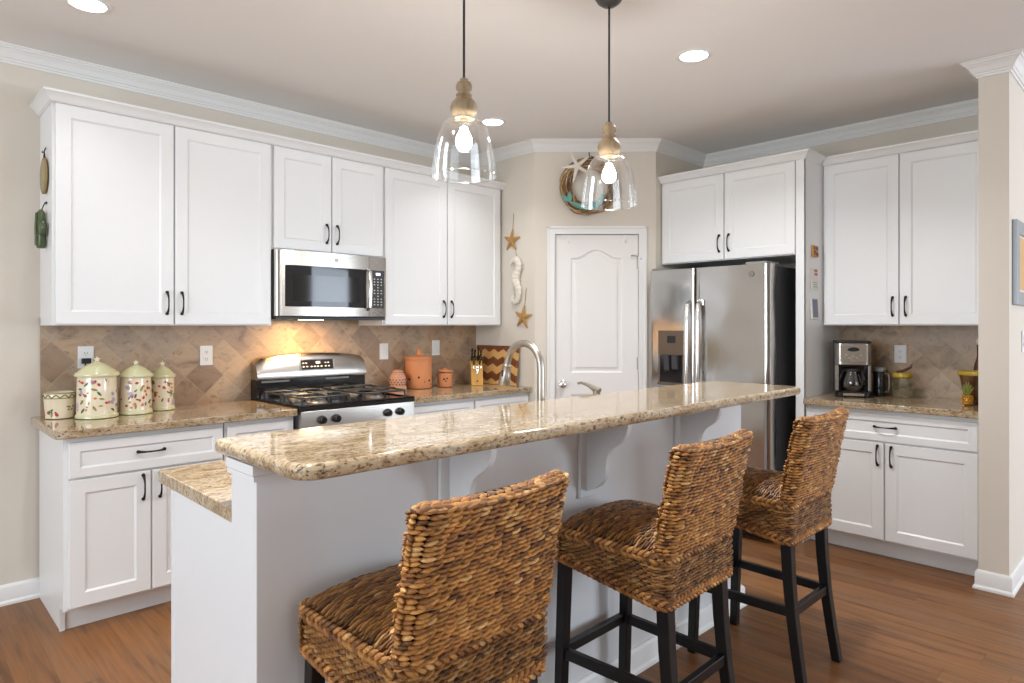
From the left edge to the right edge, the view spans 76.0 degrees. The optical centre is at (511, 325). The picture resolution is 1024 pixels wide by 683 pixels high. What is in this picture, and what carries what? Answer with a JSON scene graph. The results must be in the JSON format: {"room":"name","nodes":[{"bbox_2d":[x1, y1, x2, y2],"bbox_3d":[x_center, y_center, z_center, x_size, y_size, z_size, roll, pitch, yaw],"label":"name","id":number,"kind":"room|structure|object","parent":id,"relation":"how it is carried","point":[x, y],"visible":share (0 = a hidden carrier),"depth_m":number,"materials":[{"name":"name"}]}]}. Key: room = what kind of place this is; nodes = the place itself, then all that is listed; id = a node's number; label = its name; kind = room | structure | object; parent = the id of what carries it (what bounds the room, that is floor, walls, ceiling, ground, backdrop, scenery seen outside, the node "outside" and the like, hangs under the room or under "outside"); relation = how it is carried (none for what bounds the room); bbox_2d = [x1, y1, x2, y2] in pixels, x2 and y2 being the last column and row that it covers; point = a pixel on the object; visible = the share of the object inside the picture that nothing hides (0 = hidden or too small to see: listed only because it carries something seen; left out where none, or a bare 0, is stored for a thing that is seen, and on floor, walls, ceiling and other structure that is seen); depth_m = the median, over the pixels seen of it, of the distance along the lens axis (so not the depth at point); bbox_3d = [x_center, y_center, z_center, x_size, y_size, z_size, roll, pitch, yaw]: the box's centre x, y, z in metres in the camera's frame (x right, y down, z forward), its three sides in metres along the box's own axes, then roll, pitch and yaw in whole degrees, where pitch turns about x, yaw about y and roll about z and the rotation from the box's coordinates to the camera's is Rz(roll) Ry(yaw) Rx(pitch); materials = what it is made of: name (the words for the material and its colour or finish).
{"room":"kitchen","nodes":[
{"label":"kitchen","id":0,"kind":"room"},
{"bbox_2d":[0,62,475,584],"bbox_3d":[-2.884,0.001,2.908,7.120,2.743,0.110,0,0,-44],"label":"wall","id":1,"kind":"structure","parent":0,"point":[19,86],"depth_m":3.41,"materials":[{"name":"paint"}]},
{"bbox_2d":[0,577,39,606],"bbox_3d":[-3.856,1.323,1.884,4.097,0.098,0.022,0,0,-44],"label":"baseboard","id":2,"kind":"structure","parent":1,"relation":"attached to","point":[20,591],"depth_m":3.25,"materials":[{"name":"white wood"}]},
{"bbox_2d":[75,358,90,413],"bbox_3d":[-2.239,0.315,3.412,0.039,0.285,0.096,0,0,17],"label":"power cord","id":3,"kind":"object","parent":1,"relation":"attached to","point":[85,361],"visible":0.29,"depth_m":3.43,"materials":[{"name":"black plastic"}]},
{"bbox_2d":[78,346,93,368],"bbox_3d":[-2.243,0.167,3.447,0.072,0.116,0.009,0,0,-44],"label":"wall outlet","id":4,"kind":"object","parent":1,"relation":"attached to","point":[83,351],"visible":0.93,"depth_m":3.44,"materials":[{"name":"white plastic"}]},
{"bbox_2d":[82,350,88,355],"bbox_3d":[-2.241,0.147,3.445,0.032,0.032,0.002,0,0,-44],"label":"socket","id":5,"kind":"object","parent":4,"relation":"attached to","point":[84,352],"depth_m":3.44,"materials":[{"name":"white plastic"}]},
{"bbox_2d":[40,101,270,325],"bbox_3d":[-1.885,-0.536,3.564,1.067,1.073,0.362,0,0,-44],"label":"upper cabinet","id":6,"kind":"object","parent":1,"relation":"attached to","point":[149,223],"visible":0.98,"depth_m":3.38,"materials":[{"name":"white wood"}]},
{"bbox_2d":[34,202,46,248],"bbox_3d":[-2.285,-0.488,3.176,0.047,0.225,0.143,0,0,-44],"label":"ornament","id":7,"kind":"object","parent":6,"relation":"attached to","point":[40,215],"visible":1,"depth_m":3.15,"materials":[{"name":"green ceramic"}]},
{"bbox_2d":[40,147,47,193],"bbox_3d":[-2.279,-0.754,3.189,0.020,0.230,0.144,0,0,-44],"label":"oval plaque","id":8,"kind":"object","parent":6,"relation":"attached to","point":[43,168],"visible":1,"depth_m":3.16,"materials":[{"name":"beige wood"}]},
{"bbox_2d":[30,86,506,189],"bbox_3d":[-1.232,-1.081,4.191,2.962,0.049,0.370,0,0,-44],"label":"crown molding","id":9,"kind":"structure","parent":6,"relation":"attached to","point":[46,95],"depth_m":3.64,"materials":[{"name":"white wood"}]},
{"bbox_2d":[200,346,212,364],"bbox_3d":[-1.807,0.177,3.872,0.072,0.116,0.009,0,0,-44],"label":"wall outlet","id":10,"kind":"object","parent":1,"relation":"attached to","point":[206,352],"visible":1,"depth_m":3.87,"materials":[{"name":"white plastic"}]},
{"bbox_2d":[271,144,382,257],"bbox_3d":[-1.229,-0.761,4.202,0.762,0.623,0.362,0,0,-44],"label":"upper cabinet","id":11,"kind":"object","parent":1,"relation":"attached to","point":[320,203],"visible":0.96,"depth_m":4.05,"materials":[{"name":"white wood"}]},
{"bbox_2d":[271,249,385,319],"bbox_3d":[-1.202,-0.239,4.174,0.759,0.412,0.417,0,0,-44],"label":"microwave","id":12,"kind":"object","parent":11,"relation":"attached to","point":[305,285],"visible":0.98,"depth_m":4.01,"materials":[{"name":"metal"}]},
{"bbox_2d":[380,343,387,359],"bbox_3d":[-0.924,0.187,4.730,0.072,0.116,0.009,0,0,-44],"label":"light switch","id":13,"kind":"object","parent":1,"relation":"attached to","point":[383,346],"visible":1,"depth_m":4.72,"materials":[{"name":"white plastic"}]},
{"bbox_2d":[359,166,499,325],"bbox_3d":[-0.570,-0.536,4.842,1.076,1.073,0.362,0,0,-44],"label":"upper cabinet","id":14,"kind":"object","parent":1,"relation":"attached to","point":[441,240],"visible":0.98,"depth_m":4.68,"materials":[{"name":"white wood"}]},
{"bbox_2d":[432,340,439,354],"bbox_3d":[-0.587,0.172,5.058,0.072,0.116,0.009,0,0,-44],"label":"light switch","id":15,"kind":"object","parent":1,"relation":"attached to","point":[435,343],"visible":1,"depth_m":5.05,"materials":[{"name":"white plastic"}]},
{"bbox_2d":[0,41,1023,167],"bbox_3d":[-0.209,-1.331,3.819,11.917,0.080,2.957,0,0,-20],"label":"trim","id":16,"kind":"structure","parent":1,"relation":"attached to","point":[1012,62],"depth_m":4.25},
{"bbox_2d":[475,152,534,401],"bbox_3d":[-0.065,0.001,5.187,0.100,2.743,0.772,0,0,-44],"label":"wall","id":17,"kind":"structure","parent":0,"point":[517,197],"depth_m":5.01,"materials":[{"name":"paint"}]},
{"bbox_2d":[504,213,519,249],"bbox_3d":[-0.003,-0.718,5.037,0.020,0.286,0.170,0,0,-44],"label":"starfish ornament","id":18,"kind":"object","parent":17,"relation":"hanging from","point":[511,239],"visible":1,"depth_m":5.03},
{"bbox_2d":[510,254,522,304],"bbox_3d":[0.031,-0.360,4.992,0.040,0.408,0.139,0,0,-44],"label":"ornament","id":19,"kind":"object","parent":17,"relation":"hanging from","point":[516,260],"visible":1,"depth_m":4.97,"materials":[{"name":"white"}]},
{"bbox_2d":[515,288,531,327],"bbox_3d":[0.083,-0.131,4.947,0.020,0.304,0.177,0,0,-44],"label":"starfish ornament","id":20,"kind":"object","parent":17,"relation":"attached to","point":[522,316],"visible":1,"depth_m":4.94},
{"bbox_2d":[0,0,1023,154],"bbox_3d":[1.596,-1.411,1.587,11.700,0.080,8.250,0,0,-44],"label":"ceiling","id":21,"kind":"structure","parent":0,"point":[776,69],"depth_m":3.31,"materials":[{"name":"paint"}]},
{"bbox_2d":[63,0,112,13],"bbox_3d":[-1.807,-1.367,2.790,0.184,0.006,0.184,0,0,-44],"label":"recessed light","id":22,"kind":"object","parent":21,"relation":"in","point":[88,6],"visible":1,"depth_m":2.80,"materials":[{"name":"white"}]},
{"bbox_2d":[431,0,496,183],"bbox_3d":[-0.169,-0.946,2.301,0.232,0.848,0.232,0,0,-44],"label":"pendant lamp","id":23,"kind":"object","parent":21,"relation":"hanging from","point":[463,107],"visible":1,"depth_m":2.28,"materials":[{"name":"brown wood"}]},
{"bbox_2d":[459,119,468,127],"bbox_3d":[-0.169,-0.707,2.301,0.034,0.028,0.034,0,0,-44],"label":"socket","id":24,"kind":"object","parent":23,"relation":"attached to","point":[463,123],"depth_m":2.29,"materials":[{"name":"silver metal"}]},
{"bbox_2d":[479,117,505,125],"bbox_3d":[-0.129,-1.367,4.407,0.184,0.006,0.184,0,0,-44],"label":"recessed light","id":25,"kind":"object","parent":21,"relation":"in","point":[492,121],"visible":0.97,"depth_m":4.39,"materials":[{"name":"white"}]},
{"bbox_2d":[581,0,637,210],"bbox_3d":[0.401,-0.932,2.701,0.232,0.878,0.232,0,0,-44],"label":"pendant lamp","id":26,"kind":"object","parent":21,"relation":"hanging from","point":[609,147],"visible":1,"depth_m":2.68,"materials":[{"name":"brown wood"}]},
{"bbox_2d":[605,157,612,163],"bbox_3d":[0.401,-0.678,2.701,0.034,0.028,0.034,0,0,-44],"label":"socket","id":27,"kind":"object","parent":26,"relation":"attached to","point":[608,160],"depth_m":2.69,"materials":[{"name":"silver metal"}]},
{"bbox_2d":[675,48,712,62],"bbox_3d":[0.923,-1.367,3.325,0.184,0.006,0.184,0,0,-44],"label":"recessed light","id":28,"kind":"object","parent":21,"relation":"in","point":[693,55],"visible":1,"depth_m":3.31,"materials":[{"name":"white"}]},
{"bbox_2d":[0,535,1023,682],"bbox_3d":[1.596,1.412,1.587,11.700,0.080,8.250,0,0,-44],"label":"floor","id":29,"kind":"structure","parent":0,"point":[898,620],"depth_m":2.90,"materials":[{"name":"brown wood"}]},
{"bbox_2d":[39,423,222,631],"bbox_3d":[-1.919,0.934,3.318,0.690,0.876,0.637,0,0,-44],"label":"base cabinet","id":30,"kind":"object","parent":29,"relation":"on","point":[105,510],"visible":0.87,"depth_m":3.04,"materials":[{"name":"white wood"}]},
{"bbox_2d":[31,400,297,439],"bbox_3d":[-1.797,0.477,3.440,1.108,0.038,0.641,0,0,-44],"label":"countertop","id":31,"kind":"structure","parent":30,"relation":"on","point":[188,415],"depth_m":3.23,"materials":[{"name":"beige stone"}]},
{"bbox_2d":[42,391,75,418],"bbox_3d":[-2.239,0.393,3.242,0.142,0.129,0.142,0,0,-44],"label":"canister","id":32,"kind":"object","parent":31,"relation":"on","point":[57,404],"visible":0.98,"depth_m":3.19,"materials":[{"name":"beige ceramic"}]},
{"bbox_2d":[73,356,119,419],"bbox_3d":[-2.072,0.305,3.271,0.197,0.306,0.197,0,0,-44],"label":"canister","id":33,"kind":"object","parent":31,"relation":"on","point":[96,383],"visible":1,"depth_m":3.20,"materials":[{"name":"beige ceramic"}]},
{"bbox_2d":[75,376,118,419],"bbox_3d":[-2.072,0.355,3.271,0.187,0.205,0.187,0,0,-44],"label":"jar","id":34,"kind":"object","parent":33,"relation":"attached to","point":[96,396],"depth_m":3.20,"materials":[{"name":"beige ceramic"}]},
{"bbox_2d":[118,360,153,414],"bbox_3d":[-1.961,0.317,3.415,0.164,0.280,0.164,0,0,-44],"label":"canister","id":35,"kind":"object","parent":31,"relation":"on","point":[135,398],"visible":0.98,"depth_m":3.36,"materials":[{"name":"beige ceramic"}]},
{"bbox_2d":[119,377,152,414],"bbox_3d":[-1.961,0.362,3.415,0.155,0.190,0.155,0,0,-44],"label":"jar","id":36,"kind":"object","parent":35,"relation":"attached to","point":[135,398],"depth_m":3.35,"materials":[{"name":"beige ceramic"}]},
{"bbox_2d":[151,361,175,410],"bbox_3d":[-1.904,0.325,3.567,0.132,0.265,0.132,0,0,-44],"label":"canister","id":37,"kind":"object","parent":31,"relation":"on","point":[163,393],"visible":0.86,"depth_m":3.52,"materials":[{"name":"beige ceramic"}]},
{"bbox_2d":[223,416,292,460],"bbox_3d":[-1.532,0.934,3.694,0.375,0.876,0.637,0,0,-44],"label":"base cabinet","id":38,"kind":"object","parent":29,"relation":"on","point":[232,429],"visible":0.02,"depth_m":3.48,"materials":[{"name":"white wood"}]},
{"bbox_2d":[251,352,414,429],"bbox_3d":[-1.099,0.773,4.068,0.759,1.197,0.711,0,0,-44],"label":"gas range","id":39,"kind":"object","parent":29,"relation":"on","point":[325,388],"visible":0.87,"depth_m":4.05,"materials":[{"name":"metal"}]},
{"bbox_2d":[257,390,414,411],"bbox_3d":[-1.083,0.458,4.052,0.759,0.032,0.580,0,0,-44],"label":"cooktop","id":40,"kind":"object","parent":39,"relation":"in","point":[356,402],"depth_m":3.92,"materials":[{"name":"black metal"}]},
{"bbox_2d":[298,469,569,682],"bbox_3d":[-0.186,0.855,1.545,0.518,1.036,0.464,0,0,45],"label":"bar stool","id":41,"kind":"object","parent":29,"relation":"on","point":[467,600],"visible":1,"depth_m":1.39,"materials":[{"name":"brown wicker"}]},
{"bbox_2d":[414,398,472,414],"bbox_3d":[-0.652,0.934,4.550,0.543,0.876,0.637,0,0,-44],"label":"base cabinet","id":42,"kind":"object","parent":29,"relation":"on","point":[459,404],"visible":0.02,"depth_m":4.35,"materials":[{"name":"white wood"}]},
{"bbox_2d":[171,405,746,682],"bbox_3d":[0.119,0.850,2.531,2.444,1.044,0.816,0,0,-44],"label":"kitchen island","id":43,"kind":"object","parent":29,"relation":"on","point":[238,586],"visible":0.39,"depth_m":1.81,"materials":[{"name":"paint"}]},
{"bbox_2d":[158,460,231,521],"bbox_3d":[-0.050,0.477,2.707,2.418,0.038,0.605,0,0,-44],"label":"island countertop","id":44,"kind":"structure","parent":43,"relation":"on","point":[209,485],"depth_m":1.92,"materials":[{"name":"beige stone"}]},
{"bbox_2d":[498,340,544,400],"bbox_3d":[0.043,0.258,2.698,0.062,0.399,0.271,0,0,-44],"label":"faucet","id":45,"kind":"object","parent":44,"relation":"on","point":[505,376],"visible":0.78,"depth_m":2.66,"materials":[{"name":"silver metal"}]},
{"bbox_2d":[577,381,601,394],"bbox_3d":[0.344,0.355,2.924,0.044,0.206,0.129,0,0,-44],"label":"soap dispenser","id":46,"kind":"object","parent":44,"relation":"on","point":[596,390],"visible":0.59,"depth_m":2.90,"materials":[{"name":"silver metal"}]},
{"bbox_2d":[215,381,800,480],"bbox_3d":[0.309,0.308,2.398,2.543,0.036,0.483,0,0,-44],"label":"island countertop","id":47,"kind":"structure","parent":43,"relation":"on","point":[323,452],"depth_m":1.83,"materials":[{"name":"beige stone"}]},
{"bbox_2d":[473,392,527,408],"bbox_3d":[-0.263,0.934,4.928,0.541,0.876,0.637,0,0,-44],"label":"base cabinet","id":48,"kind":"object","parent":29,"relation":"on","point":[498,400],"visible":0.05,"depth_m":4.71,"materials":[{"name":"white wood"}]},
{"bbox_2d":[372,382,531,403],"bbox_3d":[-0.459,0.477,4.740,1.085,0.038,0.641,0,0,-44],"label":"countertop","id":49,"kind":"structure","parent":48,"relation":"on","point":[436,393],"depth_m":4.61,"materials":[{"name":"beige stone"}]},
{"bbox_2d":[389,369,406,389],"bbox_3d":[-0.810,0.385,4.652,0.125,0.145,0.125,0,0,-44],"label":"tealight holder","id":50,"kind":"object","parent":49,"relation":"on","point":[397,379],"visible":0.97,"depth_m":4.61,"materials":[{"name":"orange ceramic"}]},
{"bbox_2d":[405,349,431,388],"bbox_3d":[-0.684,0.314,4.795,0.197,0.288,0.197,0,0,-44],"label":"canister","id":51,"kind":"object","parent":49,"relation":"on","point":[418,367],"visible":0.98,"depth_m":4.71,"materials":[{"name":"orange ceramic"}]},
{"bbox_2d":[437,368,452,386],"bbox_3d":[-0.500,0.388,4.898,0.114,0.138,0.113,0,0,-44],"label":"jar","id":52,"kind":"object","parent":49,"relation":"on","point":[444,379],"visible":1,"depth_m":4.85,"materials":[{"name":"orange ceramic"}]},
{"bbox_2d":[470,360,482,385],"bbox_3d":[-0.274,0.361,5.044,0.090,0.194,0.131,0,0,-9],"label":"knife block","id":53,"kind":"object","parent":49,"relation":"on","point":[475,379],"visible":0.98,"depth_m":4.99,"materials":[{"name":"brown wood"}]},
{"bbox_2d":[473,365,480,373],"bbox_3d":[-0.263,0.335,4.978,0.063,0.073,0.010,0,0,-9],"label":"scissors","id":54,"kind":"object","parent":53,"relation":"in","point":[474,365],"visible":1,"depth_m":4.97,"materials":[{"name":"silver metal"}]},
{"bbox_2d":[476,345,519,385],"bbox_3d":[-0.126,0.307,5.116,0.058,0.300,0.470,0,0,-44],"label":"cutting board","id":55,"kind":"object","parent":49,"relation":"on","point":[493,357],"visible":0.65,"depth_m":5.10,"materials":[{"name":"brown wood"}]},
{"bbox_2d":[554,429,753,682],"bbox_3d":[0.463,0.855,2.148,0.518,1.036,0.464,0,0,45],"label":"bar stool","id":56,"kind":"object","parent":29,"relation":"on","point":[670,553],"visible":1,"depth_m":2.02,"materials":[{"name":"brown wicker"}]},
{"bbox_2d":[650,261,795,541],"bbox_3d":[1.557,0.482,4.656,0.876,1.780,0.889,0,0,-44],"label":"refrigerator","id":57,"kind":"object","parent":29,"relation":"on","point":[733,323],"visible":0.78,"depth_m":4.29,"materials":[{"name":"metal"}]},
{"bbox_2d":[662,159,839,541],"bbox_3d":[1.694,0.149,4.733,0.652,2.445,1.056,0,0,-44],"label":"upper cabinet","id":58,"kind":"object","parent":29,"relation":"on","point":[774,212],"visible":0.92,"depth_m":4.37,"materials":[{"name":"white wood"}]},
{"bbox_2d":[810,297,818,318],"bbox_3d":[1.960,-0.110,4.245,0.110,0.140,0.018,0,0,-44],"label":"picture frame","id":59,"kind":"object","parent":58,"relation":"attached to","point":[813,301],"visible":1,"depth_m":4.23,"materials":[{"name":"white"}]},
{"bbox_2d":[812,299,817,316],"bbox_3d":[1.966,-0.112,4.244,0.083,0.117,0.002,0,-3,-44],"label":"picture","id":60,"kind":"object","parent":59,"relation":"attached to","point":[815,302],"depth_m":4.24},
{"bbox_2d":[810,268,818,289],"bbox_3d":[1.962,-0.300,4.251,0.110,0.140,0.014,0,0,-44],"label":"magnet","id":61,"kind":"object","parent":58,"relation":"attached to","point":[813,272],"visible":1,"depth_m":4.24,"materials":[{"name":"white paper"}]},
{"bbox_2d":[812,245,818,257],"bbox_3d":[1.969,-0.481,4.251,0.085,0.075,0.019,0,0,-44],"label":"magnet","id":62,"kind":"object","parent":58,"relation":"attached to","point":[815,249],"visible":1,"depth_m":4.23,"materials":[{"name":"brown wood"}]},
{"bbox_2d":[687,407,849,682],"bbox_3d":[1.064,0.855,2.715,0.464,1.036,0.518,0,0,-44],"label":"bar stool","id":63,"kind":"object","parent":29,"relation":"on","point":[793,505],"visible":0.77,"depth_m":2.54,"materials":[{"name":"brown wicker"}]},
{"bbox_2d":[806,404,977,575],"bbox_3d":[2.380,0.934,4.017,0.637,0.876,0.925,0,0,-44],"label":"base cabinet","id":64,"kind":"object","parent":29,"relation":"on","point":[905,487],"visible":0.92,"depth_m":3.74,"materials":[{"name":"white wood"}]},
{"bbox_2d":[803,393,977,418],"bbox_3d":[2.382,0.477,4.017,0.641,0.038,0.925,0,0,-44],"label":"countertop","id":65,"kind":"structure","parent":64,"relation":"on","point":[915,404],"depth_m":3.87,"materials":[{"name":"beige stone"}]},
{"bbox_2d":[833,340,871,397],"bbox_3d":[2.211,0.279,4.263,0.210,0.358,0.238,0,0,22],"label":"coffee maker","id":66,"kind":"object","parent":65,"relation":"on","point":[851,358],"visible":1,"depth_m":4.19,"materials":[{"name":"metal"}]},
{"bbox_2d":[873,367,889,396],"bbox_3d":[2.391,0.363,4.233,0.074,0.188,0.101,0,0,-44],"label":"travel mug","id":67,"kind":"object","parent":65,"relation":"on","point":[879,373],"visible":1,"depth_m":4.21,"materials":[{"name":"grey plastic"}]},
{"bbox_2d":[890,372,914,397],"bbox_3d":[2.477,0.379,4.155,0.128,0.158,0.128,0,0,-22],"label":"glass jar","id":68,"kind":"object","parent":65,"relation":"on","point":[896,374],"visible":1,"depth_m":4.12,"materials":[{"name":"clear glass"}]},
{"bbox_2d":[896,364,912,371],"bbox_3d":[2.485,0.269,4.150,0.092,0.058,0.023,0,0,23],"label":"sprig","id":69,"kind":"object","parent":68,"relation":"on","point":[910,367],"visible":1,"depth_m":4.14,"materials":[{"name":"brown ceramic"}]},
{"bbox_2d":[960,382,973,405],"bbox_3d":[2.612,0.391,3.756,0.066,0.132,0.067,0,0,-44],"label":"pineapple figurine","id":70,"kind":"object","parent":65,"relation":"on","point":[967,399],"visible":1,"depth_m":3.74,"materials":[{"name":"yellow ceramic"}]},
{"bbox_2d":[957,370,977,404],"bbox_3d":[2.704,0.362,3.818,0.180,0.191,0.179,0,0,-44],"label":"vase","id":71,"kind":"object","parent":65,"relation":"on","point":[971,376],"visible":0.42,"depth_m":3.77,"materials":[{"name":"orange glass"}]},
{"bbox_2d":[974,339,977,370],"bbox_3d":[2.818,0.268,3.951,0.056,0.380,0.055,0,0,-44],"label":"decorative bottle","id":72,"kind":"object","parent":65,"relation":"on","point":[976,361],"visible":0.25,"depth_m":3.95,"materials":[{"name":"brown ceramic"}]},
{"bbox_2d":[535,152,655,400],"bbox_3d":[0.619,0.001,4.915,0.899,2.743,0.090,0,0,1],"label":"wall","id":73,"kind":"structure","parent":0,"point":[550,208],"depth_m":4.87,"materials":[{"name":"paint"}]},
{"bbox_2d":[560,152,619,214],"bbox_3d":[0.573,-1.049,4.820,0.441,0.475,0.094,0,0,0],"label":"wreath","id":74,"kind":"object","parent":73,"relation":"attached to","point":[571,170],"visible":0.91,"depth_m":4.81,"materials":[{"name":"brown wicker"}]},
{"bbox_2d":[547,226,646,399],"bbox_3d":[0.629,0.318,4.859,0.738,2.108,0.021,0,0,1],"label":"trim","id":75,"kind":"structure","parent":73,"relation":"attached to","point":[551,230],"depth_m":4.85,"materials":[{"name":"white wood"}]},
{"bbox_2d":[555,235,641,398],"bbox_3d":[0.642,0.344,4.868,0.642,2.039,0.107,0,0,1],"label":"door","id":76,"kind":"structure","parent":73,"relation":"in","point":[596,276],"depth_m":4.88,"materials":[{"name":"paint"}]},
{"bbox_2d":[656,152,702,268],"bbox_3d":[1.314,0.001,5.172,0.784,2.743,0.100,0,0,-44],"label":"wall","id":77,"kind":"structure","parent":0,"point":[665,164],"depth_m":4.92,"materials":[{"name":"paint"}]},
{"bbox_2d":[703,115,977,398],"bbox_3d":[2.283,0.001,4.659,0.110,2.743,1.987,0,0,-44],"label":"wall","id":78,"kind":"structure","parent":0,"point":[936,354],"depth_m":4.23,"materials":[{"name":"tile"}]},
{"bbox_2d":[658,130,977,325],"bbox_3d":[2.014,-0.553,4.397,0.662,1.106,1.982,0,0,-44],"label":"upper cabinet","id":79,"kind":"object","parent":78,"relation":"attached to","point":[900,231],"depth_m":4.03,"materials":[{"name":"white wood"}]},
{"bbox_2d":[894,345,906,362],"bbox_3d":[2.550,0.187,4.300,0.009,0.116,0.072,0,0,-44],"label":"wall outlet","id":80,"kind":"object","parent":78,"relation":"attached to","point":[900,351],"visible":1,"depth_m":4.30,"materials":[{"name":"white plastic"}]},
{"bbox_2d":[978,72,1023,575],"bbox_3d":[3.869,0.001,4.725,3.865,2.743,0.130,0,0,-44],"label":"wall partition","id":81,"kind":"structure","parent":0,"point":[1000,97],"depth_m":3.39,"materials":[{"name":"paint"}]},
{"bbox_2d":[972,556,1023,597],"bbox_3d":[3.861,1.323,4.717,3.887,0.098,0.174,0,0,-44],"label":"baseboard","id":82,"kind":"structure","parent":81,"relation":"attached to","point":[1005,585],"depth_m":3.38,"materials":[{"name":"white wood"}]},
{"bbox_2d":[1012,219,1023,305],"bbox_3d":[2.806,-0.328,3.584,0.600,0.440,0.022,0,0,-44],"label":"picture frame","id":83,"kind":"object","parent":81,"relation":"attached to","point":[1017,225],"visible":1,"depth_m":3.38,"materials":[{"name":"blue wood"}]},
{"bbox_2d":[1020,237,1023,290],"bbox_3d":[2.807,-0.328,3.583,0.440,0.280,0.001,0,0,-44],"label":"print","id":84,"kind":"object","parent":83,"relation":"attached to","point":[1021,238],"depth_m":3.51,"materials":[{"name":"beige paper"}]},
{"bbox_2d":[1021,331,1023,351],"bbox_3d":[2.808,0.087,3.596,0.072,0.116,0.009,0,0,-44],"label":"light switch","id":85,"kind":"object","parent":81,"relation":"attached to","point":[1022,332],"visible":1,"depth_m":3.57,"materials":[{"name":"white plastic"}]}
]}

